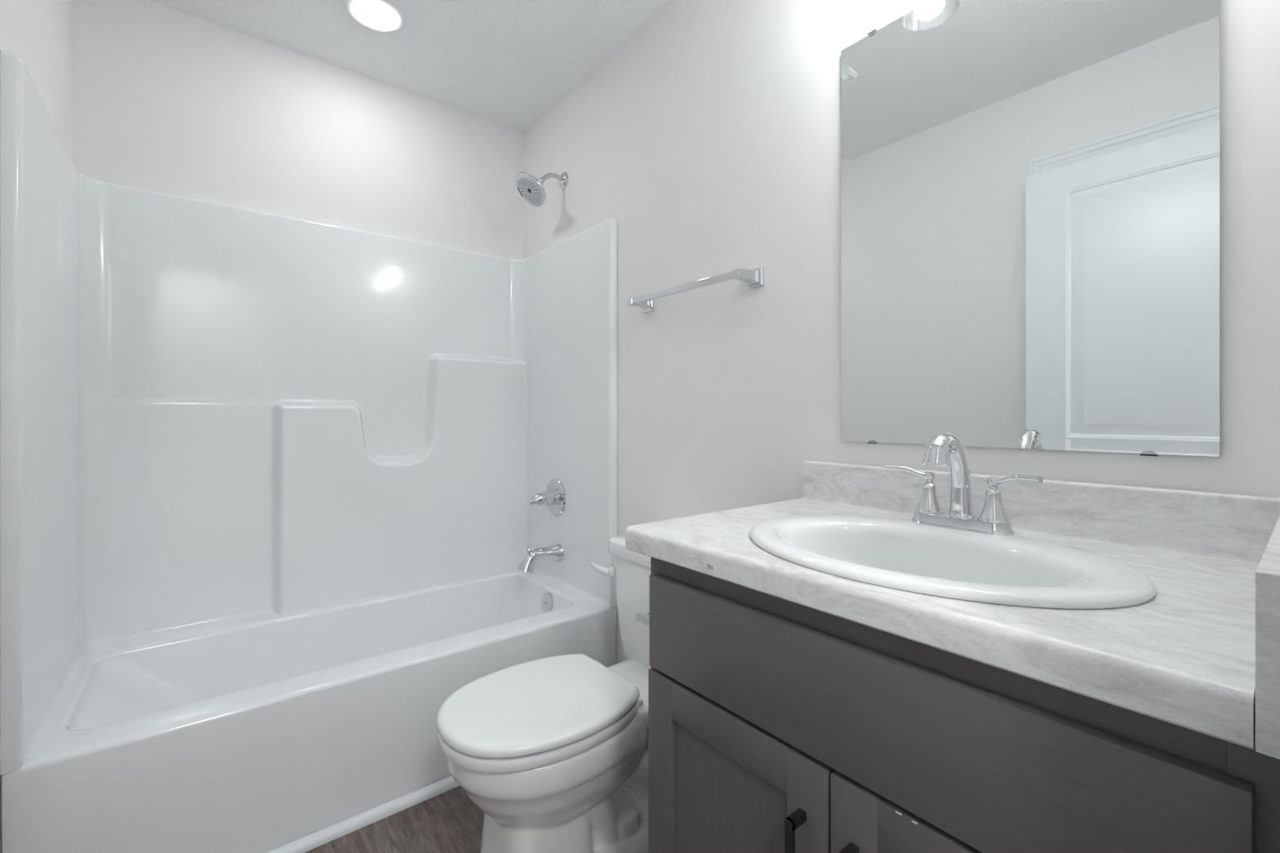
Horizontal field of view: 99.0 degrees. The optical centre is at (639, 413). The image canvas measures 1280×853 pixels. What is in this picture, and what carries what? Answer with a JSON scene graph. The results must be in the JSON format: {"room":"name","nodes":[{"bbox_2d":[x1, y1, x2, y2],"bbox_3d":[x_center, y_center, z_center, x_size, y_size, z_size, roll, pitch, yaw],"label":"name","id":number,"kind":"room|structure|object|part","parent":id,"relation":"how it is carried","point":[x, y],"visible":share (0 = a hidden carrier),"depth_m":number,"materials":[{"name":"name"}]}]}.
{"room":"bathroom","nodes":[
{"label":"bathroom","id":0,"kind":"room"},
{"bbox_2d":[0,0,71,852],"bbox_3d":[-0.990,-0.119,0.661,0.100,2.440,2.490,0,0,-39],"label":"wall","id":1,"kind":"structure","parent":0,"point":[39,32],"depth_m":1.39,"materials":[{"name":"white paint"}]},
{"bbox_2d":[71,0,522,259],"bbox_3d":[-1.175,-0.119,2.171,1.697,2.440,0.100,0,0,-39],"label":"wall","id":2,"kind":"structure","parent":0,"point":[165,100],"depth_m":1.98,"materials":[{"name":"white paint"}]},
{"bbox_2d":[266,775,459,852],"bbox_3d":[-0.666,1.088,1.524,1.480,0.026,0.020,0,0,-39],"label":"trim","id":3,"kind":"structure","parent":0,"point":[304,844],"depth_m":1.46,"materials":[{"name":"white paint"}]},
{"bbox_2d":[304,786,484,852],"bbox_3d":[-0.083,1.131,0.643,3.500,0.060,3.850,0,0,-39],"label":"floor","id":4,"kind":"structure","parent":0,"point":[449,821],"depth_m":1.44,"materials":[{"name":"wood"}]},
{"bbox_2d":[0,50,617,852],"bbox_3d":[-0.905,0.193,1.834,1.496,1.815,0.762,0,0,-39],"label":"shower","id":5,"kind":"object","parent":4,"relation":"on","point":[268,481],"visible":0.98,"depth_m":1.79,"materials":[{"name":"white plastic"}]},
{"bbox_2d":[1,568,616,852],"bbox_3d":[-0.904,0.902,1.833,1.493,0.397,0.758,0,0,-39],"label":"bathtub","id":6,"kind":"object","parent":5,"relation":"in","point":[264,730],"depth_m":1.47,"materials":[{"name":"white plastic"}]},
{"bbox_2d":[517,543,564,573],"bbox_3d":[-0.407,0.587,2.215,0.185,0.103,0.076,0,0,-39],"label":"tub spout","id":7,"kind":"object","parent":5,"relation":"attached to","point":[555,553],"visible":1,"depth_m":2.20,"materials":[{"name":"silver metal"}]},
{"bbox_3d":[-0.444,0.554,2.186,0.023,0.037,0.023,0,0,-39],"label":"diverter knob","id":8,"kind":"part","parent":7,"relation":"part of","materials":[{"name":"silver metal"}]},
{"bbox_2d":[528,478,565,515],"bbox_3d":[-0.399,0.351,2.252,0.123,0.156,0.156,0,0,-39],"label":"shower valve","id":9,"kind":"object","parent":5,"relation":"attached to","point":[553,497],"visible":1,"depth_m":2.25,"materials":[{"name":"silver metal"}]},
{"bbox_3d":[-0.429,0.352,2.228,0.047,0.038,0.044,0,0,-39],"label":"lever handle","id":10,"kind":"part","parent":9,"relation":"part of","materials":[{"name":"silver metal"}]},
{"bbox_3d":[-0.396,0.351,2.254,0.100,0.068,0.068,0,0,-39],"label":"valve stem","id":11,"kind":"part","parent":9,"relation":"part of","materials":[{"name":"silver metal"}]},
{"bbox_3d":[-0.370,0.758,2.188,0.024,0.082,0.082,0,0,-39],"label":"overflow plate","id":12,"kind":"part","parent":5,"relation":"part of","materials":[{"name":"silver metal"}]},
{"bbox_2d":[436,533,650,852],"bbox_3d":[-0.130,0.742,1.448,0.800,0.718,0.511,0,0,-31],"label":"toilet","id":13,"kind":"object","parent":4,"relation":"on","point":[553,752],"visible":0.72,"depth_m":1.23,"materials":[{"name":"white ceramic"}]},
{"bbox_3d":[-0.247,0.707,1.297,0.444,0.024,0.375,0,0,-39],"label":"seat","id":14,"kind":"part","parent":13,"relation":"part of","materials":[{"name":"white plastic"}]},
{"bbox_3d":[-0.247,0.678,1.297,0.445,0.023,0.376,0,0,-39],"label":"lid","id":15,"kind":"part","parent":13,"relation":"part of","materials":[{"name":"white plastic"}]},
{"bbox_3d":[-0.113,0.911,1.405,0.750,0.378,0.371,0,0,-39],"label":"bowl","id":16,"kind":"part","parent":13,"relation":"part of","materials":[{"name":"white ceramic"}]},
{"bbox_3d":[-0.117,0.488,1.700,0.096,0.036,0.030,0,0,27],"label":"flush lever","id":17,"kind":"part","parent":13,"relation":"part of","materials":[{"name":"white plastic"}]},
{"bbox_3d":[0.109,0.408,1.582,0.203,0.050,0.486,0,0,-39],"label":"tank lid","id":18,"kind":"part","parent":13,"relation":"part of","materials":[{"name":"white ceramic"}]},
{"bbox_3d":[0.110,0.592,1.583,0.184,0.326,0.464,0,0,-39],"label":"tank","id":19,"kind":"part","parent":13,"relation":"part of","materials":[{"name":"white ceramic"}]},
{"bbox_2d":[648,556,1279,852],"bbox_3d":[0.449,0.677,0.858,0.593,0.847,0.764,0,0,-39],"label":"vanity cabinet","id":20,"kind":"object","parent":4,"relation":"on","point":[776,725],"visible":0.85,"depth_m":0.64,"materials":[{"name":"grey wood"}]},
{"bbox_2d":[635,611,648,626],"bbox_3d":[0.076,0.401,1.097,0.184,0.044,0.076,0,0,-39],"label":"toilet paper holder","id":21,"kind":"object","parent":20,"relation":"attached to","point":[642,617],"visible":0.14,"depth_m":1.06,"materials":[{"name":"silver metal"}]},
{"bbox_3d":[0.137,0.723,0.845,0.010,0.408,0.235,0,0,-39],"label":"panel","id":22,"kind":"part","parent":20,"relation":"part of","materials":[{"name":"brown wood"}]},
{"bbox_3d":[0.135,0.488,0.843,0.019,0.062,0.235,0,0,-39],"label":"rail","id":23,"kind":"part","parent":20,"relation":"part of","materials":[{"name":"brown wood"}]},
{"bbox_3d":[0.134,0.723,0.843,0.020,0.532,0.359,0,0,-39],"label":"door","id":24,"kind":"part","parent":20,"relation":"part of","materials":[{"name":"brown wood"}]},
{"bbox_3d":[0.204,0.596,0.715,0.032,0.139,0.011,0,0,-39],"label":"handle","id":25,"kind":"part","parent":20,"relation":"part of","materials":[{"name":"black metal"}]},
{"bbox_3d":[0.250,0.596,0.658,0.032,0.139,0.011,0,0,-39],"label":"handle","id":26,"kind":"part","parent":20,"relation":"part of","materials":[{"name":"black metal"}]},
{"bbox_3d":[0.360,0.723,0.560,0.020,0.532,0.357,0,0,-39],"label":"door","id":27,"kind":"part","parent":20,"relation":"part of","materials":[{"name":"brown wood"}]},
{"bbox_3d":[0.361,0.488,0.560,0.019,0.062,0.233,0,0,-39],"label":"rail","id":28,"kind":"part","parent":20,"relation":"part of","materials":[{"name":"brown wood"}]},
{"bbox_2d":[625,460,1279,759],"bbox_3d":[0.447,0.186,0.881,0.570,0.135,0.806,0,0,-39],"label":"countertop","id":29,"kind":"structure","parent":20,"relation":"on","point":[1202,655],"depth_m":0.66,"materials":[{"name":"stone"}]},
{"bbox_2d":[749,514,1156,608],"bbox_3d":[0.417,0.275,0.832,0.413,0.157,0.539,0,0,-39],"label":"sink","id":30,"kind":"object","parent":29,"relation":"in","point":[898,553],"visible":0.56,"depth_m":0.82,"materials":[{"name":"white ceramic"}]},
{"bbox_2d":[883,431,1043,535],"bbox_3d":[0.538,0.114,0.936,0.156,0.168,0.207,0,0,-2],"label":"faucet","id":31,"kind":"object","parent":29,"relation":"on","point":[944,449],"visible":1,"depth_m":0.93,"materials":[{"name":"silver metal"}]},
{"bbox_3d":[0.495,0.108,1.007,0.086,0.024,0.019,0,0,32],"label":"lever","id":32,"kind":"part","parent":31,"relation":"part of","materials":[{"name":"silver metal"}]},
{"bbox_3d":[0.523,0.149,0.990,0.045,0.060,0.045,0,0,-39],"label":"handle","id":33,"kind":"part","parent":31,"relation":"part of","materials":[{"name":"silver metal"}]},
{"bbox_3d":[0.524,0.104,0.924,0.129,0.148,0.043,0,0,-39],"label":"spout","id":34,"kind":"part","parent":31,"relation":"part of","materials":[{"name":"silver metal"}]},
{"bbox_3d":[0.555,0.188,0.949,0.060,0.020,0.161,0,0,-39],"label":"plate","id":35,"kind":"part","parent":31,"relation":"part of","materials":[{"name":"silver metal"}]},
{"bbox_3d":[0.588,0.149,0.909,0.045,0.060,0.045,0,0,-39],"label":"handle","id":36,"kind":"part","parent":31,"relation":"part of","materials":[{"name":"silver metal"}]},
{"bbox_3d":[0.599,0.108,0.877,0.019,0.024,0.086,0,0,-19],"label":"lever","id":37,"kind":"part","parent":31,"relation":"part of","materials":[{"name":"silver metal"}]},
{"bbox_2d":[148,0,671,131],"bbox_3d":[-0.083,-1.379,0.643,3.500,0.080,3.850,0,0,-39],"label":"ceiling","id":38,"kind":"structure","parent":0,"point":[506,63],"depth_m":1.96,"materials":[{"name":"white paint"}]},
{"bbox_2d":[342,0,407,34],"bbox_3d":[-0.883,-1.333,1.828,0.196,0.013,0.196,0,0,-39],"label":"recessed light","id":39,"kind":"object","parent":38,"relation":"in","point":[381,16],"visible":1,"depth_m":1.82,"materials":[{"name":"white paint"}]},
{"bbox_2d":[522,0,1279,664],"bbox_3d":[0.257,-0.119,1.658,0.100,2.440,2.490,0,0,-39],"label":"wall","id":40,"kind":"structure","parent":0,"point":[710,135],"depth_m":1.50,"materials":[{"name":"white paint"}]},
{"bbox_2d":[515,171,568,207],"bbox_3d":[-0.400,-0.931,2.231,0.211,0.165,0.149,0,0,-39],"label":"shower","id":41,"kind":"object","parent":40,"relation":"attached to","point":[531,188],"visible":1,"depth_m":2.21,"materials":[{"name":"silver metal"}]},
{"bbox_3d":[-0.367,-0.968,2.261,0.115,0.058,0.019,0,0,-39],"label":"shower arm","id":42,"kind":"part","parent":41,"relation":"part of","materials":[{"name":"silver metal"}]},
{"bbox_2d":[627,266,764,312],"bbox_3d":[0.142,-0.371,1.654,0.084,0.049,0.512,0,0,-39],"label":"towel bar","id":43,"kind":"object","parent":40,"relation":"attached to","point":[755,277],"visible":1,"depth_m":1.55,"materials":[{"name":"silver metal"}]},
{"bbox_3d":[0.118,-0.371,1.635,0.015,0.019,0.463,0,0,-39],"label":"rail","id":44,"kind":"part","parent":43,"relation":"part of","materials":[{"name":"silver metal"}]},
{"bbox_2d":[840,0,1220,457],"bbox_3d":[0.670,-0.397,1.054,0.010,0.928,0.616,0,0,-39],"label":"mirror","id":45,"kind":"object","parent":40,"relation":"attached to","point":[1030,189],"visible":1,"depth_m":0.99,"materials":[{"name":"grey mirror"}]},
{"bbox_2d":[801,460,1279,563],"bbox_3d":[0.652,0.165,1.063,0.022,0.093,0.780,0,0,-39],"label":"backsplash","id":46,"kind":"structure","parent":40,"relation":"attached to","point":[1236,526],"depth_m":0.91,"materials":[{"name":"stone"}]}
]}

